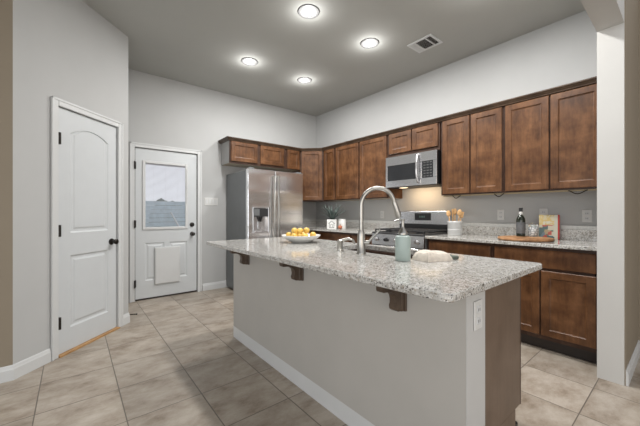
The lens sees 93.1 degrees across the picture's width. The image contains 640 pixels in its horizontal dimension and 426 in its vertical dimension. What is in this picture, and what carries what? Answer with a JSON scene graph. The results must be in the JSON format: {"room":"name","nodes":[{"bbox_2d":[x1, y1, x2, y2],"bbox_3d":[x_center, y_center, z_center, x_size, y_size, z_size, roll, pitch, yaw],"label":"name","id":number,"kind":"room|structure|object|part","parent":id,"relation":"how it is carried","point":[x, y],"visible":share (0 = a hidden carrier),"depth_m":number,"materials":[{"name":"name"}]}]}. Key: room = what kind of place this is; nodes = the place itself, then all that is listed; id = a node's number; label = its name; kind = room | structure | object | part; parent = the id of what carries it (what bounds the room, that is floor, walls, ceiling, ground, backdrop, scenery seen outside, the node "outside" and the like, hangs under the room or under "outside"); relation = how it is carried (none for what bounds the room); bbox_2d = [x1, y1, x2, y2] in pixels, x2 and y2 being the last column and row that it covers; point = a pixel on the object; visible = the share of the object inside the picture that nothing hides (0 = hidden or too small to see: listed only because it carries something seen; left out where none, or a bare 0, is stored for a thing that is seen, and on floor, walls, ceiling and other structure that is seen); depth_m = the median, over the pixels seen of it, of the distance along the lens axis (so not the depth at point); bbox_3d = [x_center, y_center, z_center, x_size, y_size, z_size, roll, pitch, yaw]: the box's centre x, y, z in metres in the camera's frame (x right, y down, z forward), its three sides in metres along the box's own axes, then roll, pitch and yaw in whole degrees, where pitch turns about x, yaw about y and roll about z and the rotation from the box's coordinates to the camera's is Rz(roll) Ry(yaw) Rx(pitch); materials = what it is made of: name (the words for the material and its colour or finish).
{"room":"kitchen","nodes":[
{"label":"kitchen","id":0,"kind":"room"},
{"bbox_2d":[0,0,12,366],"bbox_3d":[-3.812,-0.349,0.857,4.171,3.045,0.120,0,0,-39],"label":"wall","id":1,"kind":"structure","parent":0,"point":[6,6],"depth_m":2.11,"materials":[{"name":"beige paint"}]},
{"bbox_2d":[0,348,50,382],"bbox_3d":[-3.713,1.121,0.969,4.265,0.105,0.199,0,0,-39],"label":"baseboard","id":2,"kind":"structure","parent":1,"relation":"attached to","point":[11,372],"depth_m":2.19,"materials":[{"name":"white paint"}]},
{"bbox_2d":[13,0,127,363],"bbox_3d":[-2.160,-0.349,2.685,0.120,3.045,1.110,0,0,6],"label":"wall","id":3,"kind":"structure","parent":0,"point":[66,50],"depth_m":2.34,"materials":[{"name":"grey paint"}]},
{"bbox_2d":[50,96,122,360],"bbox_3d":[-2.131,0.126,2.768,0.121,2.095,0.750,0,0,6],"label":"trim","id":4,"kind":"structure","parent":3,"relation":"attached to","point":[56,102],"depth_m":2.44,"materials":[{"name":"white paint"}]},
{"bbox_2d":[59,107,118,353],"bbox_3d":[-2.082,0.150,2.761,0.104,2.019,0.627,0,0,6],"label":"door","id":5,"kind":"structure","parent":3,"relation":"in","point":[88,241],"depth_m":2.72,"materials":[{"name":"white paint"}]},
{"bbox_3d":[-2.039,0.288,3.006,0.069,0.062,0.062,0,0,6],"label":"knob","id":6,"kind":"part","parent":5,"relation":"part of","materials":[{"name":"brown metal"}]},
{"bbox_2d":[58,327,119,357],"bbox_3d":[-2.101,1.167,2.765,0.080,0.012,0.636,0,0,6],"label":"threshold","id":7,"kind":"object","parent":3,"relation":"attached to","point":[115,328],"depth_m":2.71,"materials":[{"name":"brown wood"}]},
{"bbox_2d":[128,69,315,302],"bbox_3d":[-1.365,-0.349,4.949,3.221,3.045,0.140,0,0,-39],"label":"wall","id":8,"kind":"structure","parent":0,"point":[162,111],"depth_m":4.59,"materials":[{"name":"grey paint"}]},
{"bbox_2d":[134,147,196,300],"bbox_3d":[-2.132,0.153,4.233,0.808,2.033,0.114,0,0,-39],"label":"door","id":9,"kind":"structure","parent":8,"relation":"in","point":[165,257],"depth_m":4.22,"materials":[{"name":"white paint"}]},
{"bbox_3d":[-2.147,-0.234,4.228,0.578,0.935,0.014,0,0,-39],"label":"glazing frame","id":10,"kind":"part","parent":9,"relation":"part of","materials":[{"name":"white paint"}]},
{"bbox_2d":[146,163,184,226],"bbox_3d":[-2.166,-0.234,4.250,0.533,0.883,0.016,0,0,-39],"label":"window","id":11,"kind":"structure","parent":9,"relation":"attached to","point":[168,165],"depth_m":4.25,"materials":[{"name":"clear glass"}]},
{"bbox_3d":[-2.128,0.731,4.235,0.323,0.505,0.026,0,0,-39],"label":"flap panel","id":12,"kind":"part","parent":9,"relation":"part of","materials":[{"name":"white paint"}]},
{"bbox_2d":[129,142,201,302],"bbox_3d":[-2.152,0.126,4.268,0.916,2.095,0.121,0,0,-39],"label":"trim","id":13,"kind":"structure","parent":8,"relation":"attached to","point":[132,145],"depth_m":4.01,"materials":[{"name":"white paint"}]},
{"bbox_2d":[204,198,217,204],"bbox_3d":[-1.659,-0.168,4.612,0.197,0.096,0.009,0,0,-39],"label":"switch plate","id":14,"kind":"object","parent":8,"relation":"attached to","point":[207,201],"visible":1,"depth_m":4.61,"materials":[{"name":"white paint"}]},
{"bbox_2d":[202,281,227,290],"bbox_3d":[-1.260,1.121,4.935,1.281,0.105,0.014,0,0,-39],"label":"baseboard","id":15,"kind":"structure","parent":8,"relation":"attached to","point":[221,284],"depth_m":4.64,"materials":[{"name":"white paint"}]},
{"bbox_2d":[221,140,285,170],"bbox_3d":[-1.046,-0.904,4.889,0.983,0.345,0.346,0,0,-39],"label":"upper cabinet","id":16,"kind":"object","parent":8,"relation":"attached to","point":[233,153],"visible":0.98,"depth_m":4.70,"materials":[{"name":"brown wood"}]},
{"bbox_3d":[-1.145,-0.910,4.598,0.430,0.297,0.020,0,0,-39],"label":"cabinet door","id":17,"kind":"part","parent":16,"relation":"part of","materials":[{"name":"brown wood"}]},
{"bbox_3d":[-0.769,-0.910,4.904,0.435,0.297,0.020,0,0,-39],"label":"cabinet door","id":18,"kind":"part","parent":16,"relation":"part of","materials":[{"name":"brown wood"}]},
{"bbox_2d":[218,76,596,150],"bbox_3d":[0.371,-1.086,3.564,1.614,0.043,4.194,0,0,-39],"label":"crown molding","id":19,"kind":"structure","parent":16,"relation":"on","point":[593,80],"depth_m":3.43,"materials":[{"name":"brown wood"}]},
{"bbox_2d":[277,149,299,171],"bbox_3d":[-0.550,-0.904,5.293,0.290,0.345,0.346,0,0,-39],"label":"upper cabinet","id":20,"kind":"object","parent":8,"relation":"attached to","point":[292,156],"visible":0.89,"depth_m":5.16,"materials":[{"name":"brown wood"}]},
{"bbox_3d":[-0.453,-0.897,5.162,0.247,0.323,0.020,0,0,-39],"label":"cabinet door","id":21,"kind":"part","parent":20,"relation":"part of","materials":[{"name":"brown wood"}]},
{"bbox_2d":[0,287,639,425],"bbox_3d":[-0.823,1.223,0.470,8.317,0.100,7.769,0,0,-39],"label":"floor","id":22,"kind":"structure","parent":0,"point":[178,361],"depth_m":2.04,"materials":[{"name":"tile"}]},
{"bbox_2d":[226,167,302,288],"bbox_3d":[-0.846,0.273,4.717,0.930,1.800,0.824,0,0,-39],"label":"refrigerator","id":23,"kind":"object","parent":22,"relation":"on","point":[260,203],"visible":0.72,"depth_m":4.40,"materials":[{"name":"grey metal"}]},
{"bbox_3d":[-0.882,-0.003,4.232,0.084,0.092,0.002,0,0,-39],"label":"button panel","id":24,"kind":"part","parent":23,"relation":"part of","materials":[{"name":"grey plastic"}]},
{"bbox_3d":[-0.843,0.230,4.316,0.426,1.677,0.070,0,0,-39],"label":"door","id":25,"kind":"part","parent":23,"relation":"part of","materials":[{"name":"metal"}]},
{"bbox_3d":[-0.661,0.013,4.377,0.025,1.105,0.064,0,0,-39],"label":"handle","id":26,"kind":"part","parent":23,"relation":"part of","materials":[{"name":"silver metal"}]},
{"bbox_3d":[-0.605,0.013,4.422,0.025,1.105,0.064,0,0,-39],"label":"handle","id":27,"kind":"part","parent":23,"relation":"part of","materials":[{"name":"silver metal"}]},
{"bbox_3d":[-0.480,0.230,4.611,0.498,1.677,0.070,0,0,-39],"label":"door","id":28,"kind":"part","parent":23,"relation":"part of","materials":[{"name":"metal"}]},
{"bbox_2d":[311,230,371,244],"bbox_3d":[0.505,0.731,4.709,0.616,0.882,1.384,0,0,-39],"label":"base cabinet","id":29,"kind":"object","parent":22,"relation":"on","point":[325,235],"visible":0.14,"depth_m":4.53,"materials":[{"name":"brown wood"}]},
{"bbox_3d":[0.289,0.679,4.534,0.020,0.778,1.384,0,0,-39],"label":"frame","id":30,"kind":"part","parent":29,"relation":"part of","materials":[{"name":"brown wood"}]},
{"bbox_3d":[0.313,0.391,4.473,0.020,0.152,0.390,0,0,-39],"label":"drawer","id":31,"kind":"part","parent":29,"relation":"part of","materials":[{"name":"brown wood"}]},
{"bbox_2d":[303,219,399,234],"bbox_3d":[0.222,0.206,4.865,0.864,0.166,1.991,0,0,-39],"label":"countertop","id":32,"kind":"structure","parent":29,"relation":"on","point":[352,226],"depth_m":4.84,"materials":[{"name":"stone"}]},
{"bbox_2d":[321,204,345,228],"bbox_3d":[0.225,0.058,4.824,0.387,0.402,0.373,0,0,29],"label":"planter","id":33,"kind":"object","parent":32,"relation":"on","point":[332,223],"visible":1,"depth_m":4.77,"materials":[{"name":"white ceramic"}]},
{"bbox_2d":[338,219,345,228],"bbox_3d":[0.352,0.181,4.833,0.124,0.157,0.123,0,0,-39],"label":"canister","id":34,"kind":"object","parent":32,"relation":"on","point":[342,222],"visible":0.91,"depth_m":4.78,"materials":[{"name":"white ceramic"}]},
{"bbox_3d":[0.576,0.391,4.149,0.020,0.152,0.395,0,0,-39],"label":"drawer","id":35,"kind":"part","parent":29,"relation":"part of","materials":[{"name":"brown wood"}]},
{"bbox_2d":[230,249,520,425],"bbox_3d":[0.052,0.731,2.150,0.765,0.883,2.202,0,0,-39],"label":"kitchen island","id":36,"kind":"object","parent":22,"relation":"on","point":[370,355],"visible":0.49,"depth_m":1.50,"materials":[{"name":"paint"}]},
{"bbox_3d":[-0.066,1.121,2.070,0.164,0.104,2.176,0,0,-39],"label":"baseboard","id":37,"kind":"part","parent":36,"relation":"part of","materials":[{"name":"white paint"}]},
{"bbox_2d":[206,237,541,302],"bbox_3d":[0.058,0.274,2.136,0.948,0.030,2.280,0,0,-39],"label":"island countertop","id":38,"kind":"structure","parent":36,"relation":"on","point":[466,276],"depth_m":1.48,"materials":[{"name":"stone"}]},
{"bbox_2d":[281,234,319,242],"bbox_3d":[-0.166,0.227,2.651,0.344,0.064,0.344,0,0,-39],"label":"fruit bowl","id":39,"kind":"object","parent":38,"relation":"on","point":[295,239],"visible":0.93,"depth_m":2.53,"materials":[{"name":"white ceramic"}]},
{"bbox_3d":[-0.181,0.209,2.653,0.053,0.055,0.073,0,0,6],"label":"lemon","id":40,"kind":"object","parent":39,"relation":"in","visible":0},
{"bbox_2d":[297,228,302,233],"bbox_3d":[-0.178,0.163,2.666,0.058,0.056,0.058,0,0,16],"label":"lemon","id":41,"kind":"object","parent":40,"relation":"on","point":[299,230],"visible":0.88,"depth_m":2.65,"materials":[{"name":"yellow food"}]},
{"bbox_2d":[336,237,354,250],"bbox_3d":[0.175,0.213,2.039,0.130,0.091,0.048,0,0,7],"label":"soap dispenser","id":42,"kind":"object","parent":38,"relation":"on","point":[339,241],"visible":1,"depth_m":2.04,"materials":[{"name":"silver metal"}]},
{"bbox_3d":[0.185,0.191,2.046,0.112,0.045,0.024,0,0,-2],"label":"spout","id":43,"kind":"part","parent":42,"relation":"part of","materials":[{"name":"silver metal"}]},
{"bbox_2d":[356,186,401,253],"bbox_3d":[0.376,0.046,1.902,0.293,0.427,0.080,0,0,-5],"label":"faucet","id":44,"kind":"object","parent":38,"relation":"on","point":[361,242],"visible":1,"depth_m":1.89,"materials":[{"name":"silver metal"}]},
{"bbox_3d":[0.327,0.151,1.881,0.102,0.100,0.027,0,0,17],"label":"lever","id":45,"kind":"part","parent":44,"relation":"part of","materials":[{"name":"silver metal"}]},
{"bbox_3d":[0.365,-0.024,1.916,0.242,0.287,0.027,0,0,-7],"label":"spout","id":46,"kind":"part","parent":44,"relation":"part of","materials":[{"name":"silver metal"}]},
{"bbox_2d":[350,249,412,255],"bbox_3d":[0.441,0.392,2.048,0.354,0.204,0.800,0,0,-39],"label":"sink","id":47,"kind":"object","parent":38,"relation":"in","point":[350,249],"visible":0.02,"depth_m":2.33,"materials":[{"name":"metal"}]},
{"bbox_2d":[395,219,410,260],"bbox_3d":[0.449,0.146,1.642,0.082,0.226,0.082,0,0,-39],"label":"soap bottle","id":48,"kind":"object","parent":38,"relation":"on","point":[402,240],"visible":1,"depth_m":1.61,"materials":[{"name":"green ceramic"}]},
{"bbox_2d":[412,250,458,262],"bbox_3d":[0.638,0.233,1.670,0.248,0.052,0.146,0,0,-25],"label":"hand towel","id":49,"kind":"object","parent":38,"relation":"on","point":[428,256],"visible":1,"depth_m":1.61,"materials":[{"name":"white fabric"}]},
{"bbox_3d":[0.325,0.629,2.382,0.007,0.678,2.187,0,0,-39],"label":"frame","id":50,"kind":"part","parent":36,"relation":"part of","materials":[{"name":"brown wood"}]},
{"bbox_2d":[474,299,481,330],"bbox_3d":[0.636,0.411,1.217,0.070,0.115,0.008,0,0,-39],"label":"outlet","id":51,"kind":"object","parent":36,"relation":"attached to","point":[477,304],"visible":1,"depth_m":1.21,"materials":[{"name":"white paint"}]},
{"bbox_3d":[0.848,0.629,1.407,0.413,0.678,0.014,0,0,-39],"label":"panel","id":52,"kind":"part","parent":36,"relation":"part of","materials":[{"name":"brown wood"}]},
{"bbox_2d":[372,211,451,249],"bbox_3d":[1.138,0.577,3.836,0.696,1.192,0.752,0,0,-39],"label":"range","id":53,"kind":"object","parent":22,"relation":"on","point":[418,225],"visible":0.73,"depth_m":3.83,"materials":[{"name":"grey metal"}]},
{"bbox_3d":[0.923,0.681,3.661,0.034,0.535,0.748,0,0,-39],"label":"oven door","id":54,"kind":"part","parent":53,"relation":"part of","materials":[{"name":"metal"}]},
{"bbox_3d":[0.923,0.339,3.661,0.035,0.139,0.752,0,0,-39],"label":"control panel","id":55,"kind":"part","parent":53,"relation":"part of","materials":[{"name":"metal"}]},
{"bbox_2d":[372,231,447,236],"bbox_3d":[1.131,0.258,3.831,0.562,0.020,0.752,0,0,-39],"label":"cooktop","id":56,"kind":"object","parent":53,"relation":"in","point":[382,233],"depth_m":3.69,"materials":[{"name":"metal"}]},
{"bbox_2d":[428,239,493,257],"bbox_3d":[1.644,0.731,3.309,0.616,0.882,0.686,0,0,-39],"label":"base cabinet","id":57,"kind":"object","parent":22,"relation":"on","point":[448,246],"visible":0.16,"depth_m":3.07,"materials":[{"name":"brown wood"}]},
{"bbox_2d":[494,244,596,363],"bbox_3d":[2.099,0.731,2.751,0.616,0.882,0.746,0,0,-39],"label":"base cabinet","id":58,"kind":"object","parent":22,"relation":"on","point":[559,299],"visible":0.55,"depth_m":2.47,"materials":[{"name":"brown wood"}]},
{"bbox_2d":[425,223,596,250],"bbox_3d":[1.871,0.206,3.011,0.649,0.166,1.445,0,0,-39],"label":"countertop","id":59,"kind":"structure","parent":58,"relation":"on","point":[571,237],"depth_m":2.90,"materials":[{"name":"stone"}]},
{"bbox_2d":[447,221,461,235],"bbox_3d":[1.549,0.178,3.482,0.160,0.162,0.160,0,0,-39],"label":"utensil crock","id":60,"kind":"object","parent":59,"relation":"on","point":[454,227],"visible":0.97,"depth_m":3.42,"materials":[{"name":"ceramic"}]},
{"bbox_2d":[453,208,456,220],"bbox_3d":[1.567,0.096,3.522,0.022,0.288,0.048,0,0,-17],"label":"wooden spoon","id":61,"kind":"object","parent":60,"relation":"in","point":[454,209],"visible":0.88,"depth_m":3.52,"materials":[{"name":"brown wood"}]},
{"bbox_2d":[457,210,461,220],"bbox_3d":[1.575,0.103,3.433,0.059,0.275,0.027,0,0,44],"label":"wooden spoon","id":62,"kind":"object","parent":60,"relation":"in","point":[459,212],"visible":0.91,"depth_m":3.43,"materials":[{"name":"brown wood"}]},
{"bbox_2d":[497,236,554,241],"bbox_3d":[1.926,0.245,2.843,0.446,0.028,0.447,0,0,-39],"label":"serving board","id":63,"kind":"object","parent":59,"relation":"on","point":[507,238],"visible":0.94,"depth_m":2.70,"materials":[{"name":"brown wood"}]},
{"bbox_2d":[516,208,525,236],"bbox_3d":[1.953,0.092,2.947,0.077,0.277,0.077,0,0,-39],"label":"oil bottle","id":64,"kind":"object","parent":63,"relation":"on","point":[520,221],"visible":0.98,"depth_m":2.92,"materials":[{"name":"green glass"}]},
{"bbox_2d":[528,222,537,236],"bbox_3d":[2.046,0.162,2.912,0.078,0.138,0.078,0,0,-39],"label":"glass jar","id":65,"kind":"object","parent":63,"relation":"on","point":[532,228],"visible":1,"depth_m":2.88,"materials":[{"name":"white"}]},
{"bbox_3d":[2.046,0.116,2.912,0.072,0.046,0.072,0,0,-39],"label":"lid","id":66,"kind":"part","parent":65,"relation":"part of","materials":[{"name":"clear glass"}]},
{"bbox_2d":[539,215,559,239],"bbox_3d":[2.235,0.141,2.955,0.160,0.237,0.026,0,0,37],"label":"cookbook","id":67,"kind":"object","parent":59,"relation":"on","point":[549,225],"visible":0.9,"depth_m":2.94,"materials":[{"name":"multicoloured paper"}]},
{"bbox_3d":[1.751,0.761,2.706,0.020,0.545,0.354,0,0,-39],"label":"cabinet door","id":68,"kind":"part","parent":58,"relation":"part of","materials":[{"name":"brown wood"}]},
{"bbox_3d":[1.865,0.391,2.567,0.020,0.152,0.714,0,0,-39],"label":"drawer","id":69,"kind":"part","parent":58,"relation":"part of","materials":[{"name":"brown wood"}]},
{"bbox_3d":[1.979,0.761,2.426,0.020,0.545,0.350,0,0,-39],"label":"cabinet door","id":70,"kind":"part","parent":58,"relation":"part of","materials":[{"name":"brown wood"}]},
{"bbox_2d":[82,0,584,115],"bbox_3d":[-1.880,-1.932,1.768,8.317,0.120,4.421,0,0,-39],"label":"ceiling","id":71,"kind":"structure","parent":0,"point":[201,43],"depth_m":3.22,"materials":[{"name":"paint"}]},
{"bbox_2d":[241,57,257,65],"bbox_3d":[-0.872,-1.862,3.755,0.208,0.020,0.208,0,0,-39],"label":"recessed light","id":72,"kind":"object","parent":71,"relation":"in","point":[248,61],"visible":1,"depth_m":3.74,"materials":[{"name":"white"}]},
{"bbox_2d":[297,77,311,83],"bbox_3d":[-0.219,-1.862,4.284,0.208,0.020,0.208,0,0,-39],"label":"recessed light","id":73,"kind":"object","parent":71,"relation":"in","point":[304,80],"visible":1,"depth_m":4.26,"materials":[{"name":"white"}]},
{"bbox_2d":[298,4,319,18],"bbox_3d":[-0.106,-1.862,2.822,0.208,0.020,0.208,0,0,-39],"label":"recessed light","id":74,"kind":"object","parent":71,"relation":"in","point":[310,11],"visible":1,"depth_m":2.81,"materials":[{"name":"white"}]},
{"bbox_2d":[360,38,378,48],"bbox_3d":[0.549,-1.862,3.349,0.208,0.020,0.208,0,0,-39],"label":"recessed light","id":75,"kind":"object","parent":71,"relation":"in","point":[369,43],"visible":1,"depth_m":3.33,"materials":[{"name":"white"}]},
{"bbox_2d":[407,34,442,52],"bbox_3d":[1.161,-1.867,3.357,0.244,0.010,0.294,0,0,-39],"label":"ceiling vent","id":76,"kind":"object","parent":71,"relation":"in","point":[429,41],"visible":1,"depth_m":3.35,"materials":[{"name":"white metal"}]},
{"bbox_2d":[316,0,639,339],"bbox_3d":[2.347,-0.349,3.052,0.140,3.045,7.769,0,0,-39],"label":"wall","id":77,"kind":"structure","parent":0,"point":[564,51],"depth_m":3.49,"materials":[{"name":"grey paint"}]},
{"bbox_2d":[291,151,335,201],"bbox_3d":[-0.115,-0.638,5.481,0.607,0.878,0.605,0,0,-39],"label":"upper cabinet","id":78,"kind":"object","parent":77,"relation":"attached to","point":[311,162],"visible":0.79,"depth_m":5.24,"materials":[{"name":"brown wood"}]},
{"bbox_3d":[-0.139,-0.638,5.256,0.390,0.878,0.012,0,0,6],"label":"frame","id":79,"kind":"part","parent":78,"relation":"part of","materials":[{"name":"brown wood"}]},
{"bbox_3d":[-0.140,-0.635,5.240,0.360,0.848,0.020,0,0,6],"label":"cabinet door","id":80,"kind":"part","parent":78,"relation":"part of","materials":[{"name":"brown wood"}]},
{"bbox_2d":[323,148,339,200],"bbox_3d":[0.277,-0.638,5.202,0.346,0.878,0.315,0,0,-39],"label":"upper cabinet","id":81,"kind":"object","parent":77,"relation":"attached to","point":[329,156],"visible":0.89,"depth_m":5.09,"materials":[{"name":"brown wood"}]},
{"bbox_3d":[0.154,-0.635,5.095,0.020,0.848,0.267,0,0,-39],"label":"cabinet door","id":82,"kind":"part","parent":81,"relation":"part of","materials":[{"name":"brown wood"}]},
{"bbox_2d":[303,221,399,228],"bbox_3d":[0.222,0.210,4.865,0.864,0.098,1.991,0,0,-39],"label":"backsplash","id":83,"kind":"structure","parent":77,"relation":"attached to","point":[305,223],"depth_m":5.01,"materials":[{"name":"stone"}]},
{"bbox_2d":[336,135,401,200],"bbox_3d":[0.715,-0.638,4.664,0.346,0.878,1.064,0,0,-39],"label":"upper cabinet","id":84,"kind":"object","parent":77,"relation":"attached to","point":[360,166],"visible":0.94,"depth_m":4.50,"materials":[{"name":"brown wood"}]},
{"bbox_3d":[0.421,-0.635,4.767,0.020,0.848,0.506,0,0,-39],"label":"cabinet door","id":85,"kind":"part","parent":84,"relation":"part of","materials":[{"name":"brown wood"}]},
{"bbox_3d":[0.756,-0.635,4.356,0.020,0.848,0.500,0,0,-39],"label":"cabinet door","id":86,"kind":"part","parent":84,"relation":"part of","materials":[{"name":"brown wood"}]},
{"bbox_2d":[388,122,440,157],"bbox_3d":[1.292,-0.910,3.956,0.346,0.334,0.754,0,0,-39],"label":"upper cabinet","id":87,"kind":"object","parent":77,"relation":"attached to","point":[428,137],"visible":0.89,"depth_m":3.80,"materials":[{"name":"brown wood"}]},
{"bbox_3d":[1.051,-0.922,3.993,0.020,0.274,0.350,0,0,-39],"label":"cabinet door","id":88,"kind":"part","parent":87,"relation":"part of","materials":[{"name":"brown wood"}]},
{"bbox_2d":[386,149,440,188],"bbox_3d":[1.252,-0.532,3.925,0.448,0.409,0.742,0,0,-39],"label":"microwave","id":89,"kind":"object","parent":87,"relation":"attached to","point":[421,169],"visible":0.95,"depth_m":3.77,"materials":[{"name":"silver metal"}]},
{"bbox_3d":[1.068,-0.536,3.907,0.021,0.402,0.537,0,0,-39],"label":"door","id":90,"kind":"part","parent":89,"relation":"part of","materials":[{"name":"metal"}]},
{"bbox_3d":[1.185,-0.542,3.701,0.061,0.363,0.028,0,0,-39],"label":"handle","id":91,"kind":"part","parent":89,"relation":"part of","materials":[{"name":"metal"}]},
{"bbox_3d":[1.303,-0.536,3.619,0.021,0.402,0.203,0,0,-39],"label":"control panel","id":92,"kind":"part","parent":89,"relation":"part of","materials":[{"name":"metal"}]},
{"bbox_3d":[1.281,-0.922,3.710,0.020,0.274,0.348,0,0,-39],"label":"cabinet door","id":93,"kind":"part","parent":87,"relation":"part of","materials":[{"name":"brown wood"}]},
{"bbox_2d":[441,106,506,198],"bbox_3d":[1.751,-0.617,3.392,0.346,0.919,0.670,0,0,-39],"label":"upper cabinet","id":94,"kind":"object","parent":77,"relation":"attached to","point":[472,145],"depth_m":3.25,"materials":[{"name":"brown wood"}]},
{"bbox_3d":[1.526,-0.635,3.410,0.020,0.848,0.308,0,0,-39],"label":"cabinet door","id":95,"kind":"part","parent":94,"relation":"part of","materials":[{"name":"brown wood"}]},
{"bbox_3d":[1.668,-0.178,3.325,0.029,0.041,0.670,0,0,-39],"label":"light strip","id":96,"kind":"part","parent":94,"relation":"part of","materials":[{"name":"brown wood"}]},
{"bbox_3d":[1.730,-0.635,3.159,0.020,0.848,0.307,0,0,-39],"label":"cabinet door","id":97,"kind":"part","parent":94,"relation":"part of","materials":[{"name":"brown wood"}]},
{"bbox_2d":[497,210,503,219],"bbox_3d":[2.002,0.025,3.357,0.008,0.115,0.070,0,0,-39],"label":"outlet","id":98,"kind":"object","parent":77,"relation":"attached to","point":[500,213],"visible":1,"depth_m":3.36,"materials":[{"name":"white paint"}]},
{"bbox_2d":[462,226,596,240],"bbox_3d":[2.114,0.210,3.209,0.020,0.098,1.445,0,0,-39],"label":"backsplash","id":99,"kind":"structure","parent":77,"relation":"attached to","point":[567,234],"depth_m":3.25,"materials":[{"name":"stone"}]},
{"bbox_2d":[539,209,547,214],"bbox_3d":[2.251,0.018,3.052,0.008,0.115,0.070,0,0,-39],"label":"outlet","id":100,"kind":"object","parent":77,"relation":"attached to","point":[541,211],"visible":0.56,"depth_m":3.05,"materials":[{"name":"white paint"}]},
{"bbox_2d":[504,83,596,193],"bbox_3d":[2.202,-0.617,2.839,0.346,0.919,0.752,0,0,-39],"label":"upper cabinet","id":101,"kind":"object","parent":77,"relation":"attached to","point":[550,141],"depth_m":2.71,"materials":[{"name":"brown wood"}]},
{"bbox_3d":[1.959,-0.635,2.879,0.020,0.848,0.357,0,0,-39],"label":"cabinet door","id":102,"kind":"part","parent":101,"relation":"part of","materials":[{"name":"brown wood"}]},
{"bbox_3d":[2.118,-0.178,2.772,0.029,0.041,0.745,0,0,-39],"label":"light strip","id":103,"kind":"part","parent":101,"relation":"part of","materials":[{"name":"brown wood"}]},
{"bbox_3d":[2.191,-0.635,2.593,0.020,0.848,0.355,0,0,-39],"label":"cabinet door","id":104,"kind":"part","parent":101,"relation":"part of","materials":[{"name":"brown wood"}]},
{"bbox_2d":[582,210,591,221],"bbox_3d":[2.461,0.031,2.793,0.008,0.115,0.070,0,0,-39],"label":"outlet","id":105,"kind":"object","parent":77,"relation":"attached to","point":[586,214],"visible":1,"depth_m":2.79,"materials":[{"name":"white paint"}]},
{"bbox_2d":[580,0,637,385],"bbox_3d":[-0.490,-0.349,0.060,8.317,3.045,0.144,0,0,-39],"label":"wall","id":106,"kind":"structure","parent":0,"point":[607,16],"depth_m":2.11,"materials":[{"name":"paint"}]},
{"bbox_2d":[626,340,639,385],"bbox_3d":[2.377,1.121,2.292,0.773,0.105,0.014,0,0,-39],"label":"baseboard","id":107,"kind":"structure","parent":106,"relation":"attached to","point":[630,369],"depth_m":2.21,"materials":[{"name":"white paint"}]},
{"bbox_3d":[-2.353,-0.349,3.516,0.120,3.045,0.833,0,0,-39],"label":"wall","id":108,"kind":"structure","parent":0,"visible":0},
{"bbox_2d":[123,312,129,325],"bbox_3d":[-2.296,1.121,3.502,0.078,0.105,0.887,0,0,-39],"label":"baseboard","id":109,"kind":"structure","parent":108,"relation":"attached to","point":[126,317],"depth_m":3.19,"materials":[{"name":"white paint"}]},
{"label":"outside","id":110,"kind":"structure","parent":0,"visible":0},
{"bbox_3d":[-10.889,1.423,16.540,28.000,0.200,29.855,0,0,-39],"label":"ground","id":111,"kind":"structure","parent":110,"visible":0},
{"bbox_2d":[146,201,184,226],"bbox_3d":[-6.780,0.443,10.702,18.000,1.760,0.122,0,0,-39],"label":"fence","id":112,"kind":"object","parent":111,"relation":"on","point":[179,216],"visible":0.02,"depth_m":11.47,"materials":[{"name":"grey wood"}]},
{"bbox_2d":[151,198,182,226],"bbox_3d":[-7.408,0.314,14.673,1.679,2.019,1.798,0,0,-39],"label":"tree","id":113,"kind":"object","parent":111,"relation":"on","point":[160,198],"visible":0.04,"depth_m":14.28,"materials":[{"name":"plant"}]}
]}

